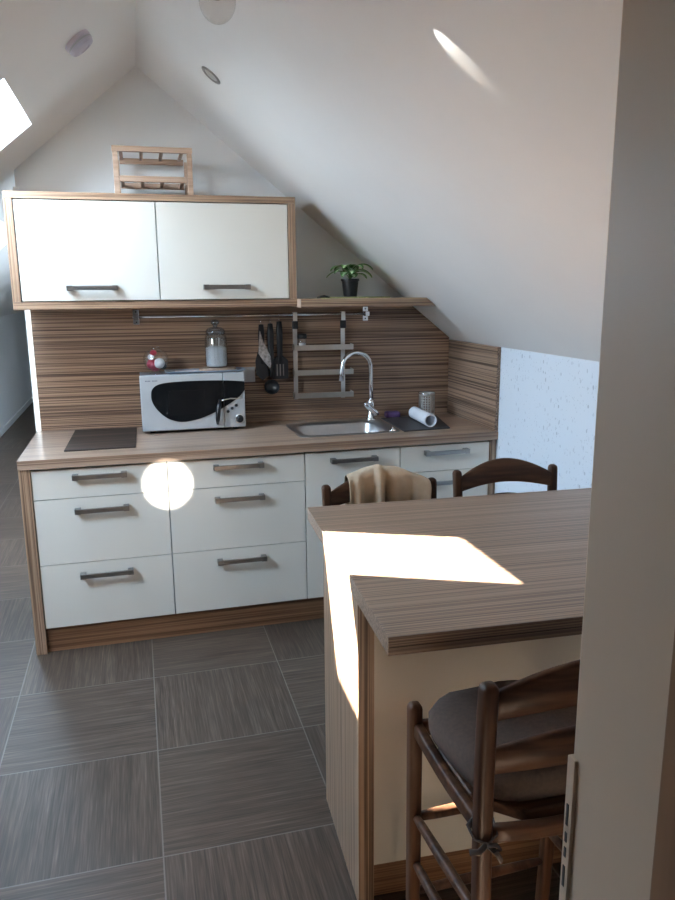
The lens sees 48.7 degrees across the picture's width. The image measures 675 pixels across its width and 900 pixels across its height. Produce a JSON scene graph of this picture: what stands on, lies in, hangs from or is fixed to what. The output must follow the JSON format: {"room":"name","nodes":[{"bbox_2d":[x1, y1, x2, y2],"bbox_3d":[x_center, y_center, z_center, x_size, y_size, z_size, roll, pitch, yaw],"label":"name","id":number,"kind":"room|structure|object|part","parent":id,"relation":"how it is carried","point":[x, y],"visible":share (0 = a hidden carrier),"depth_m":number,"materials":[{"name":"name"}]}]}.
{"room":"attic kitchen","nodes":[
{"label":"attic kitchen","id":0,"kind":"room"},
{"bbox_2d":[0,312,32,429],"bbox_3d":[-2.990,-0.089,5.014,0.120,1.320,15.600,-4,13,-15],"label":"wall","id":1,"kind":"structure","parent":0,"point":[15,376],"depth_m":9.71,"materials":[{"name":"paint"}]},
{"bbox_2d":[0,396,32,436],"bbox_3d":[-3.273,0.243,6.450,0.014,0.070,12.675,-4,13,-15],"label":"baseboard","id":2,"kind":"structure","parent":1,"relation":"attached to","point":[15,417],"depth_m":9.50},
{"bbox_2d":[14,66,451,430],"bbox_3d":[-0.467,-0.589,4.036,2.246,2.665,0.110,-3,12,-11],"label":"wall","id":3,"kind":"structure","parent":0,"point":[134,111],"depth_m":3.69,"materials":[{"name":"paint"}]},
{"bbox_2d":[13,187,40,431],"bbox_3d":[-1.546,-0.245,3.826,0.026,2.100,0.008,-4,13,-15],"label":"trim","id":4,"kind":"structure","parent":3,"relation":"attached to","point":[14,188],"depth_m":3.78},
{"bbox_2d":[26,310,40,430],"bbox_3d":[-1.542,-0.401,3.784,0.015,0.618,0.010,-4,13,-15],"label":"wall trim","id":5,"kind":"structure","parent":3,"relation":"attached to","point":[27,311],"depth_m":3.78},
{"bbox_2d":[2,190,296,309],"bbox_3d":[-0.864,-0.945,3.587,1.297,0.511,0.355,-4,13,-15],"label":"upper cabinet","id":6,"kind":"object","parent":3,"relation":"attached to","point":[67,250],"visible":1,"depth_m":3.44,"materials":[{"name":"laminate"}]},
{"bbox_3d":[-1.128,-0.902,3.386,0.602,0.438,0.018,-4,13,-15],"label":"door","id":7,"kind":"part","parent":6,"relation":"part of","materials":[{"name":"white paint"}]},
{"bbox_3d":[-1.115,-0.738,3.395,0.222,0.023,0.038,-4,13,-15],"label":"handle","id":8,"kind":"part","parent":6,"relation":"part of","materials":[{"name":"metal"}]},
{"bbox_2d":[111,145,193,194],"bbox_3d":[-0.869,-1.296,3.513,0.354,0.205,0.263,-4,13,-14],"label":"wine rack","id":9,"kind":"object","parent":6,"relation":"on","point":[151,181],"visible":0.9,"depth_m":3.42,"materials":[{"name":"brown wood"}]},
{"bbox_3d":[-0.997,-1.250,3.362,0.023,0.180,0.022,-4,13,-14],"label":"post","id":10,"kind":"part","parent":9,"relation":"part of","materials":[{"name":"brown wood"}]},
{"bbox_3d":[-1.057,-1.298,3.590,0.023,0.180,0.022,-4,13,-14],"label":"post","id":11,"kind":"part","parent":9,"relation":"part of","materials":[{"name":"brown wood"}]},
{"bbox_3d":[-0.899,-1.394,3.611,0.300,0.026,0.020,-4,13,-14],"label":"rail","id":12,"kind":"part","parent":9,"relation":"part of","materials":[{"name":"brown wood"}]},
{"bbox_3d":[-0.840,-1.360,3.380,0.354,0.024,0.024,-4,13,-14],"label":"rail","id":13,"kind":"part","parent":9,"relation":"part of","materials":[{"name":"brown wood"}]},
{"bbox_3d":[-0.898,-1.284,3.635,0.300,0.026,0.020,-4,13,-14],"label":"rail","id":14,"kind":"part","parent":9,"relation":"part of","materials":[{"name":"brown wood"}]},
{"bbox_3d":[-0.839,-1.235,3.407,0.300,0.026,0.020,-4,13,-14],"label":"rail","id":15,"kind":"part","parent":9,"relation":"part of","materials":[{"name":"brown wood"}]},
{"bbox_3d":[-0.740,-1.318,3.669,0.023,0.180,0.022,-4,13,-14],"label":"post","id":16,"kind":"part","parent":9,"relation":"part of","materials":[{"name":"brown wood"}]},
{"bbox_3d":[-0.680,-1.270,3.442,0.023,0.180,0.022,-4,13,-14],"label":"post","id":17,"kind":"part","parent":9,"relation":"part of","materials":[{"name":"brown wood"}]},
{"bbox_3d":[-0.537,-0.940,3.540,0.611,0.438,0.018,-4,13,-15],"label":"door","id":18,"kind":"part","parent":6,"relation":"part of","materials":[{"name":"white paint"}]},
{"bbox_3d":[-0.525,-0.776,3.549,0.222,0.023,0.038,-4,13,-15],"label":"handle","id":19,"kind":"part","parent":6,"relation":"part of","materials":[{"name":"metal"}]},
{"bbox_2d":[30,306,448,430],"bbox_3d":[-0.453,-0.459,4.003,2.201,0.622,0.012,-3,12,-11],"label":"backsplash","id":20,"kind":"structure","parent":3,"relation":"attached to","point":[89,363],"depth_m":3.95,"materials":[{"name":"laminate"}]},
{"bbox_2d":[241,367,254,381],"bbox_3d":[-0.500,-0.403,3.992,0.117,0.080,0.014,-3,12,-11],"label":"wall socket","id":21,"kind":"object","parent":20,"relation":"attached to","point":[249,373],"visible":0.49,"depth_m":3.99,"materials":[{"name":"grey plastic"}]},
{"bbox_2d":[133,307,369,324],"bbox_3d":[-0.437,-0.708,3.924,1.238,0.076,0.045,-3,12,-11],"label":"wall rail","id":22,"kind":"object","parent":20,"relation":"attached to","point":[366,313],"visible":0.93,"depth_m":3.90,"materials":[{"name":"silver metal"}]},
{"bbox_2d":[255,314,268,379],"bbox_3d":[-0.403,-0.543,3.948,0.070,0.350,0.033,-4,13,-15],"label":"spatula","id":23,"kind":"object","parent":22,"relation":"hanging from","point":[262,371],"visible":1,"depth_m":3.95,"materials":[{"name":"black plastic"}]},
{"bbox_2d":[264,313,279,393],"bbox_3d":[-0.351,-0.506,3.939,0.066,0.423,0.071,8,15,34],"label":"ladle","id":24,"kind":"object","parent":22,"relation":"hanging from","point":[271,386],"visible":1,"depth_m":3.95,"materials":[{"name":"black plastic"}]},
{"bbox_2d":[258,332,270,367],"bbox_3d":[-0.381,-0.527,3.923,0.072,0.197,0.006,-4,13,-15],"label":"pot holder","id":25,"kind":"object","parent":24,"relation":"hanging from","point":[263,352],"visible":1,"depth_m":3.92,"materials":[{"name":"beige fabric"}]},
{"bbox_2d":[273,313,287,378],"bbox_3d":[-0.309,-0.551,3.968,0.086,0.347,0.028,-4,13,-15],"label":"slotted turner","id":26,"kind":"object","parent":22,"relation":"hanging from","point":[280,371],"visible":1,"depth_m":3.97,"materials":[{"name":"black plastic"}]},
{"bbox_2d":[292,311,353,398],"bbox_3d":[-0.079,-0.504,4.001,0.320,0.466,0.080,-3,12,-11],"label":"rack","id":27,"kind":"object","parent":22,"relation":"hanging from","point":[342,346],"visible":0.99,"depth_m":3.99,"materials":[{"name":"metal"}]},
{"bbox_2d":[297,333,306,344],"bbox_3d":[-0.188,-0.576,3.958,0.050,0.084,0.050,-4,13,-15],"label":"spice jar","id":28,"kind":"object","parent":27,"relation":"on","point":[302,335],"visible":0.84,"depth_m":3.94,"materials":[{"name":"clear glass"}]},
{"bbox_3d":[-0.188,-0.604,3.952,0.050,0.026,0.050,-4,13,-15],"label":"lid","id":29,"kind":"part","parent":28,"relation":"part of","materials":[{"name":"black plastic"}]},
{"bbox_2d":[289,297,435,307],"bbox_3d":[0.113,-0.763,3.847,0.697,0.041,0.359,-4,13,-15],"label":"wall shelf","id":30,"kind":"object","parent":3,"relation":"attached to","point":[392,301],"visible":0.89,"depth_m":3.67,"materials":[{"name":"laminate"}]},
{"bbox_2d":[317,295,329,297],"bbox_3d":[-0.070,-0.756,3.677,0.065,0.014,0.017,0,12,3],"label":"pebble","id":31,"kind":"object","parent":30,"relation":"on","point":[321,296],"visible":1,"depth_m":3.67,"materials":[{"name":"black stone"}]},
{"bbox_2d":[330,296,389,297],"bbox_3d":[0.087,-0.779,3.807,0.353,0.006,0.243,-4,13,-15],"label":"mat","id":32,"kind":"object","parent":30,"relation":"on","point":[358,296],"visible":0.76,"depth_m":3.71,"materials":[{"name":"fabric"}]},
{"bbox_2d":[326,264,372,296],"bbox_3d":[0.066,-0.870,3.826,0.198,0.164,0.207,7,14,31],"label":"potted plant","id":33,"kind":"object","parent":32,"relation":"on","point":[350,286],"visible":1,"depth_m":3.79,"materials":[{"name":"green plant"}]},
{"bbox_3d":[0.065,-0.833,3.830,0.094,0.090,0.094,-4,13,-15],"label":"pot","id":34,"kind":"part","parent":33,"relation":"part of","materials":[{"name":"black plastic"}]},
{"bbox_2d":[0,402,560,899],"bbox_3d":[-1.342,0.498,5.591,3.880,0.100,15.600,-4,13,-15],"label":"floor","id":35,"kind":"structure","parent":0,"point":[192,766],"depth_m":2.58,"materials":[{"name":"tile"}]},
{"bbox_2d":[18,470,47,654],"bbox_3d":[-1.410,0.449,3.541,0.046,0.860,0.558,-4,13,-15],"label":"end panel","id":36,"kind":"object","parent":35,"relation":"on","point":[25,483],"visible":0.47,"depth_m":3.28,"materials":[{"name":"laminate"}]},
{"bbox_2d":[31,461,174,628],"bbox_3d":[-1.105,0.377,3.588,0.572,0.740,0.578,-4,13,-15],"label":"base cabinet","id":37,"kind":"object","parent":35,"relation":"on","point":[103,531],"visible":0.99,"depth_m":3.35,"materials":[{"name":"white paint"}]},
{"bbox_3d":[-1.044,0.137,3.298,0.570,0.131,0.019,-4,13,-15],"label":"drawer","id":38,"kind":"part","parent":37,"relation":"part of","materials":[{"name":"white paint"}]},
{"bbox_3d":[-1.040,0.113,3.264,0.230,0.023,0.038,-4,13,-15],"label":"handle","id":39,"kind":"part","parent":37,"relation":"part of","materials":[{"name":"metal"}]},
{"bbox_3d":[-1.039,0.262,3.296,0.230,0.023,0.038,-4,13,-15],"label":"handle","id":40,"kind":"part","parent":37,"relation":"part of","materials":[{"name":"metal"}]},
{"bbox_3d":[-1.043,0.349,3.344,0.570,0.297,0.019,-4,13,-15],"label":"drawer","id":41,"kind":"part","parent":37,"relation":"part of","materials":[{"name":"white paint"}]},
{"bbox_3d":[-1.036,0.556,3.360,0.230,0.023,0.038,-4,13,-15],"label":"handle","id":42,"kind":"part","parent":37,"relation":"part of","materials":[{"name":"metal"}]},
{"bbox_3d":[-1.040,0.641,3.407,0.570,0.295,0.019,-4,13,-15],"label":"drawer","id":43,"kind":"part","parent":37,"relation":"part of","materials":[{"name":"white paint"}]},
{"bbox_2d":[17,413,497,470],"bbox_3d":[-0.374,-0.075,3.794,2.240,0.040,0.734,-4,13,-15],"label":"countertop","id":44,"kind":"structure","parent":37,"relation":"on","point":[45,450],"depth_m":3.54,"materials":[{"name":"laminate"}]},
{"bbox_2d":[64,427,136,451],"bbox_3d":[-1.139,-0.057,3.627,0.318,0.006,0.523,-4,13,-15],"label":"cooktop","id":45,"kind":"object","parent":44,"relation":"in","point":[108,438],"visible":1,"depth_m":3.58,"materials":[{"name":"black glass"}]},
{"bbox_2d":[139,371,245,432],"bbox_3d":[-0.743,-0.252,3.830,0.516,0.296,0.246,-4,13,-15],"label":"microwave oven","id":46,"kind":"object","parent":44,"relation":"on","point":[185,401],"visible":0.99,"depth_m":3.75,"materials":[{"name":"silver metal"}]},
{"bbox_2d":[143,349,168,370],"bbox_3d":[-0.913,-0.454,3.754,0.125,0.140,0.125,-4,13,-15],"label":"glass ornament","id":47,"kind":"object","parent":46,"relation":"on","point":[154,365],"visible":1,"depth_m":3.73,"materials":[{"name":"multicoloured glass"}]},
{"bbox_2d":[164,367,245,373],"bbox_3d":[-0.683,-0.410,3.848,0.406,0.010,0.156,-4,13,-15],"label":"serving tray","id":48,"kind":"object","parent":46,"relation":"on","point":[194,370],"visible":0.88,"depth_m":3.81,"materials":[{"name":"silver metal"}]},
{"bbox_2d":[199,366,235,370],"bbox_3d":[-0.621,-0.422,3.862,0.190,0.014,0.118,-4,13,-15],"label":"coaster","id":49,"kind":"object","parent":48,"relation":"on","point":[224,367],"visible":0.88,"depth_m":3.81,"materials":[{"name":"brown wood"}]},
{"bbox_2d":[204,327,227,367],"bbox_3d":[-0.625,-0.548,3.837,0.114,0.243,0.114,-4,13,-15],"label":"storage jar","id":50,"kind":"object","parent":49,"relation":"on","point":[216,356],"visible":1,"depth_m":3.81,"materials":[{"name":"clear glass"}]},
{"bbox_3d":[-0.600,-0.191,3.775,0.035,0.129,0.042,-4,13,-15],"label":"door handle","id":51,"kind":"part","parent":46,"relation":"part of","materials":[{"name":"black plastic"}]},
{"bbox_3d":[-0.527,-0.257,3.813,0.107,0.281,0.020,-4,13,-15],"label":"control panel","id":52,"kind":"part","parent":46,"relation":"part of","materials":[{"name":"silver metal"}]},
{"bbox_2d":[286,419,399,452],"bbox_3d":[0.021,-0.042,3.881,0.524,0.158,0.412,-4,13,-15],"label":"sink","id":53,"kind":"object","parent":44,"relation":"in","point":[357,426],"visible":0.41,"depth_m":3.97,"materials":[{"name":"metal"}]},
{"bbox_2d":[339,350,378,420],"bbox_3d":[0.115,-0.344,4.002,0.222,0.381,0.069,-5,13,-22],"label":"tap","id":54,"kind":"object","parent":44,"relation":"on","point":[372,411],"visible":1,"depth_m":4.01,"materials":[{"name":"silver metal"}]},
{"bbox_3d":[0.099,-0.394,3.997,0.198,0.281,0.029,-5,13,-19],"label":"spout","id":55,"kind":"part","parent":54,"relation":"part of","materials":[{"name":"silver metal"}]},
{"bbox_2d":[366,399,375,420],"bbox_3d":[0.182,-0.221,4.064,0.056,0.112,0.056,-4,13,-15],"label":"tap","id":56,"kind":"object","parent":54,"relation":"attached to","point":[371,410],"depth_m":4.04,"materials":[{"name":"silver metal"}]},
{"bbox_3d":[0.181,-0.223,4.038,0.094,0.087,0.037,-6,13,-23],"label":"lever","id":57,"kind":"part","parent":54,"relation":"part of","materials":[{"name":"silver metal"}]},
{"bbox_2d":[384,411,399,417],"bbox_3d":[0.306,-0.198,4.158,0.080,0.034,0.056,-4,13,-15],"label":"sponge","id":58,"kind":"object","parent":44,"relation":"on","point":[386,413],"visible":0.99,"depth_m":4.13,"materials":[{"name":"purple plastic"}]},
{"bbox_2d":[381,415,449,431],"bbox_3d":[0.444,-0.144,3.970,0.334,0.006,0.400,-4,13,-15],"label":"drying mat","id":59,"kind":"object","parent":44,"relation":"on","point":[406,424],"visible":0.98,"depth_m":3.90,"materials":[{"name":"rubber"}]},
{"bbox_2d":[409,407,436,426],"bbox_3d":[0.448,-0.177,3.948,0.066,0.066,0.270,-3,12,-12],"label":"paper roll","id":60,"kind":"object","parent":59,"relation":"on","point":[428,419],"visible":1,"depth_m":3.90,"materials":[{"name":"white paper"}]},
{"bbox_2d":[418,391,434,415],"bbox_3d":[0.491,-0.249,4.109,0.093,0.137,0.093,-4,13,-15],"label":"holder","id":61,"kind":"object","parent":59,"relation":"on","point":[422,394],"visible":0.76,"depth_m":4.08,"materials":[{"name":"metal"}]},
{"bbox_2d":[46,597,323,651],"bbox_3d":[-0.277,0.794,3.663,2.158,0.115,0.018,-4,13,-15],"label":"plinth","id":62,"kind":"object","parent":35,"relation":"on","point":[155,627],"visible":0.56,"depth_m":3.53,"materials":[{"name":"laminate"}]},
{"bbox_2d":[166,452,306,613],"bbox_3d":[-0.521,0.339,3.740,0.630,0.740,0.578,-4,13,-15],"label":"base cabinet","id":63,"kind":"object","parent":35,"relation":"on","point":[238,524],"visible":1,"depth_m":3.50,"materials":[{"name":"white paint"}]},
{"bbox_3d":[-0.461,0.099,3.450,0.629,0.131,0.019,-4,13,-15],"label":"drawer","id":64,"kind":"part","parent":63,"relation":"part of","materials":[{"name":"white paint"}]},
{"bbox_3d":[-0.460,0.311,3.496,0.629,0.297,0.019,-4,13,-15],"label":"drawer","id":65,"kind":"part","parent":63,"relation":"part of","materials":[{"name":"white paint"}]},
{"bbox_3d":[-0.452,0.074,3.417,0.230,0.023,0.038,-4,13,-15],"label":"handle","id":66,"kind":"part","parent":63,"relation":"part of","materials":[{"name":"metal"}]},
{"bbox_3d":[-0.451,0.224,3.449,0.230,0.023,0.038,-4,13,-15],"label":"handle","id":67,"kind":"part","parent":63,"relation":"part of","materials":[{"name":"metal"}]},
{"bbox_3d":[-0.457,0.603,3.558,0.629,0.295,0.019,-4,13,-15],"label":"drawer","id":68,"kind":"part","parent":63,"relation":"part of","materials":[{"name":"white paint"}]},
{"bbox_3d":[-0.448,0.518,3.513,0.230,0.023,0.038,-4,13,-15],"label":"handle","id":69,"kind":"part","parent":63,"relation":"part of","materials":[{"name":"metal"}]},
{"bbox_2d":[304,447,399,598],"bbox_3d":[0.014,0.309,3.880,0.472,0.730,0.578,-4,13,-15],"label":"base cabinet","id":70,"kind":"object","parent":35,"relation":"on","point":[330,468],"visible":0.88,"depth_m":3.58,"materials":[{"name":"white paint"}]},
{"bbox_3d":[0.081,0.045,3.557,0.230,0.023,0.038,-4,13,-15],"label":"handle","id":71,"kind":"part","parent":70,"relation":"part of","materials":[{"name":"metal"}]},
{"bbox_2d":[321,477,436,505],"bbox_3d":[0.191,0.595,2.504,0.410,0.983,0.414,-3,12,-13],"label":"bar stool","id":72,"kind":"object","parent":35,"relation":"on","point":[340,495],"visible":0.11,"depth_m":2.54,"materials":[{"name":"brown wood"}]},
{"bbox_3d":[-0.030,0.585,2.633,0.039,0.953,0.063,-3,12,-13],"label":"leg","id":73,"kind":"part","parent":72,"relation":"part of","materials":[{"name":"brown wood"}]},
{"bbox_2d":[344,464,431,504],"bbox_3d":[0.173,0.182,2.612,0.297,0.271,0.122,-3,12,-13],"label":"towel","id":74,"kind":"object","parent":72,"relation":"hanging from","point":[376,483],"visible":0.54,"depth_m":2.57,"materials":[{"name":"beige fabric"}]},
{"bbox_3d":[0.331,0.564,2.716,0.039,0.953,0.063,-3,12,-13],"label":"leg","id":75,"kind":"part","parent":72,"relation":"part of","materials":[{"name":"brown wood"}]},
{"bbox_2d":[383,440,488,497],"bbox_3d":[0.473,0.274,3.999,0.472,0.740,0.578,-4,13,-15],"label":"base cabinet","id":76,"kind":"object","parent":35,"relation":"on","point":[438,461],"visible":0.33,"depth_m":3.71,"materials":[{"name":"white paint"}]},
{"bbox_3d":[0.533,0.035,3.709,0.471,0.131,0.019,-4,13,-15],"label":"drawer","id":77,"kind":"part","parent":76,"relation":"part of","materials":[{"name":"white paint"}]},
{"bbox_3d":[0.541,0.160,3.707,0.230,0.023,0.038,-4,13,-15],"label":"handle","id":78,"kind":"part","parent":76,"relation":"part of","materials":[{"name":"metal"}]},
{"bbox_3d":[0.540,0.010,3.675,0.230,0.023,0.038,-4,13,-15],"label":"handle","id":79,"kind":"part","parent":76,"relation":"part of","materials":[{"name":"metal"}]},
{"bbox_3d":[0.535,0.247,3.754,0.471,0.297,0.019,-4,13,-15],"label":"drawer","id":80,"kind":"part","parent":76,"relation":"part of","materials":[{"name":"white paint"}]},
{"bbox_2d":[323,546,581,899],"bbox_3d":[0.611,0.715,2.227,1.236,0.858,0.438,-3,12,-12],"label":"kitchen island","id":81,"kind":"object","parent":35,"relation":"on","point":[368,691],"visible":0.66,"depth_m":1.95,"materials":[{"name":"laminate"}]},
{"bbox_3d":[0.027,0.747,2.105,0.042,0.858,0.438,-3,12,-12],"label":"panel","id":82,"kind":"part","parent":81,"relation":"part of","materials":[{"name":"laminate"}]},
{"bbox_2d":[307,488,590,655],"bbox_3d":[0.613,0.275,2.130,1.249,0.042,0.969,-3,12,-12],"label":"island countertop","id":83,"kind":"structure","parent":81,"relation":"on","point":[426,575],"depth_m":1.94,"materials":[{"name":"laminate"}]},
{"bbox_2d":[487,440,495,494],"bbox_3d":[0.714,0.311,4.094,0.031,0.860,0.558,-4,13,-15],"label":"end panel","id":84,"kind":"object","parent":35,"relation":"on","point":[492,443],"visible":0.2,"depth_m":3.76,"materials":[{"name":"laminate"}]},
{"bbox_2d":[406,659,579,899],"bbox_3d":[0.394,0.795,1.566,0.410,0.983,0.414,-4,13,-15],"label":"bar stool","id":85,"kind":"object","parent":35,"relation":"on","point":[553,688],"visible":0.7,"depth_m":1.35,"materials":[{"name":"brown wood"}]},
{"bbox_3d":[0.174,0.902,1.721,0.036,0.713,0.045,-4,13,-15],"label":"leg","id":86,"kind":"part","parent":85,"relation":"part of","materials":[{"name":"brown wood"}]},
{"bbox_3d":[0.263,0.857,1.355,0.039,0.953,0.063,-4,13,-15],"label":"leg","id":87,"kind":"part","parent":85,"relation":"part of","materials":[{"name":"brown wood"}]},
{"bbox_3d":[0.389,0.647,1.546,0.374,0.061,0.356,-4,13,-15],"label":"seat frame","id":88,"kind":"part","parent":85,"relation":"part of","materials":[{"name":"brown wood"}]},
{"bbox_3d":[0.390,0.643,1.543,0.330,0.026,0.305,-4,13,-15],"label":"seat","id":89,"kind":"part","parent":85,"relation":"part of","materials":[{"name":"brown wood"}]},
{"bbox_2d":[428,680,576,863],"bbox_3d":[0.370,0.617,1.517,0.398,0.139,0.385,-4,13,-15],"label":"seat cushion","id":90,"kind":"object","parent":85,"relation":"on","point":[452,719],"visible":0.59,"depth_m":1.48,"materials":[{"name":"fabric"}]},
{"bbox_3d":[0.514,0.879,1.815,0.036,0.713,0.045,-4,13,-15],"label":"leg","id":91,"kind":"part","parent":85,"relation":"part of","materials":[{"name":"brown wood"}]},
{"bbox_2d":[452,458,557,496],"bbox_3d":[0.663,0.551,2.690,0.410,0.983,0.414,-3,12,-12],"label":"bar stool","id":92,"kind":"object","parent":35,"relation":"on","point":[499,469],"visible":0.15,"depth_m":2.77,"materials":[{"name":"brown wood"}]},
{"bbox_3d":[0.445,0.539,2.823,0.039,0.953,0.063,-3,12,-12],"label":"leg","id":93,"kind":"part","parent":92,"relation":"part of","materials":[{"name":"brown wood"}]},
{"bbox_3d":[0.808,0.520,2.899,0.039,0.953,0.063,-3,12,-12],"label":"leg","id":94,"kind":"part","parent":92,"relation":"part of","materials":[{"name":"brown wood"}]},
{"bbox_2d":[0,0,622,361],"bbox_3d":[-1.361,-1.612,5.137,4.124,1.957,15.600,-4,13,-15],"label":"ceiling","id":95,"kind":"structure","parent":0,"point":[461,151],"depth_m":2.40,"materials":[{"name":"paint"}]},
{"bbox_2d":[65,29,92,56],"bbox_3d":[-0.929,-1.462,2.681,0.097,0.089,0.105,-2,12,-8],"label":"smoke detector","id":96,"kind":"object","parent":95,"relation":"attached to","point":[76,46],"visible":1,"depth_m":2.65,"materials":[{"name":"plastic"}]},
{"bbox_2d":[201,66,219,83],"bbox_3d":[-0.503,-1.489,2.966,0.072,0.060,0.092,-3,12,-10],"label":"recessed light","id":97,"kind":"object","parent":95,"relation":"in","point":[207,72],"visible":1,"depth_m":2.96,"materials":[{"name":"metal"}]},
{"bbox_2d":[464,341,599,492],"bbox_3d":[0.294,-0.302,5.869,0.120,1.320,15.600,-4,13,-15],"label":"wall","id":98,"kind":"structure","parent":0,"point":[548,402],"depth_m":3.26,"materials":[{"name":"paint"}]},
{"bbox_2d":[447,340,500,431],"bbox_3d":[0.714,-0.356,3.961,0.019,0.419,0.596,-4,13,-15],"label":"backsplash","id":99,"kind":"structure","parent":98,"relation":"attached to","point":[473,368],"depth_m":3.90,"materials":[{"name":"laminate"}]},
{"bbox_3d":[-0.043,0.164,0.517,3.280,2.665,0.115,-4,13,-15],"label":"wall","id":100,"kind":"structure","parent":0,"visible":0},
{"bbox_2d":[559,0,674,899],"bbox_3d":[-0.168,0.456,0.559,0.945,2.080,0.125,-4,13,-15],"label":"door","id":101,"kind":"structure","parent":100,"relation":"in","point":[614,768],"depth_m":0.57,"materials":[{"name":"paint"}]},
{"bbox_3d":[0.218,0.404,0.708,0.008,0.252,0.011,-4,13,-15],"label":"strike plate","id":102,"kind":"part","parent":101,"relation":"part of","materials":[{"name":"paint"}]},
{"bbox_2d":[649,631,674,899],"bbox_3d":[0.280,0.469,0.596,0.064,2.030,0.040,-4,13,-15],"label":"trim","id":103,"kind":"structure","parent":100,"relation":"attached to","point":[663,869],"depth_m":0.55,"materials":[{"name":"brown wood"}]}
]}

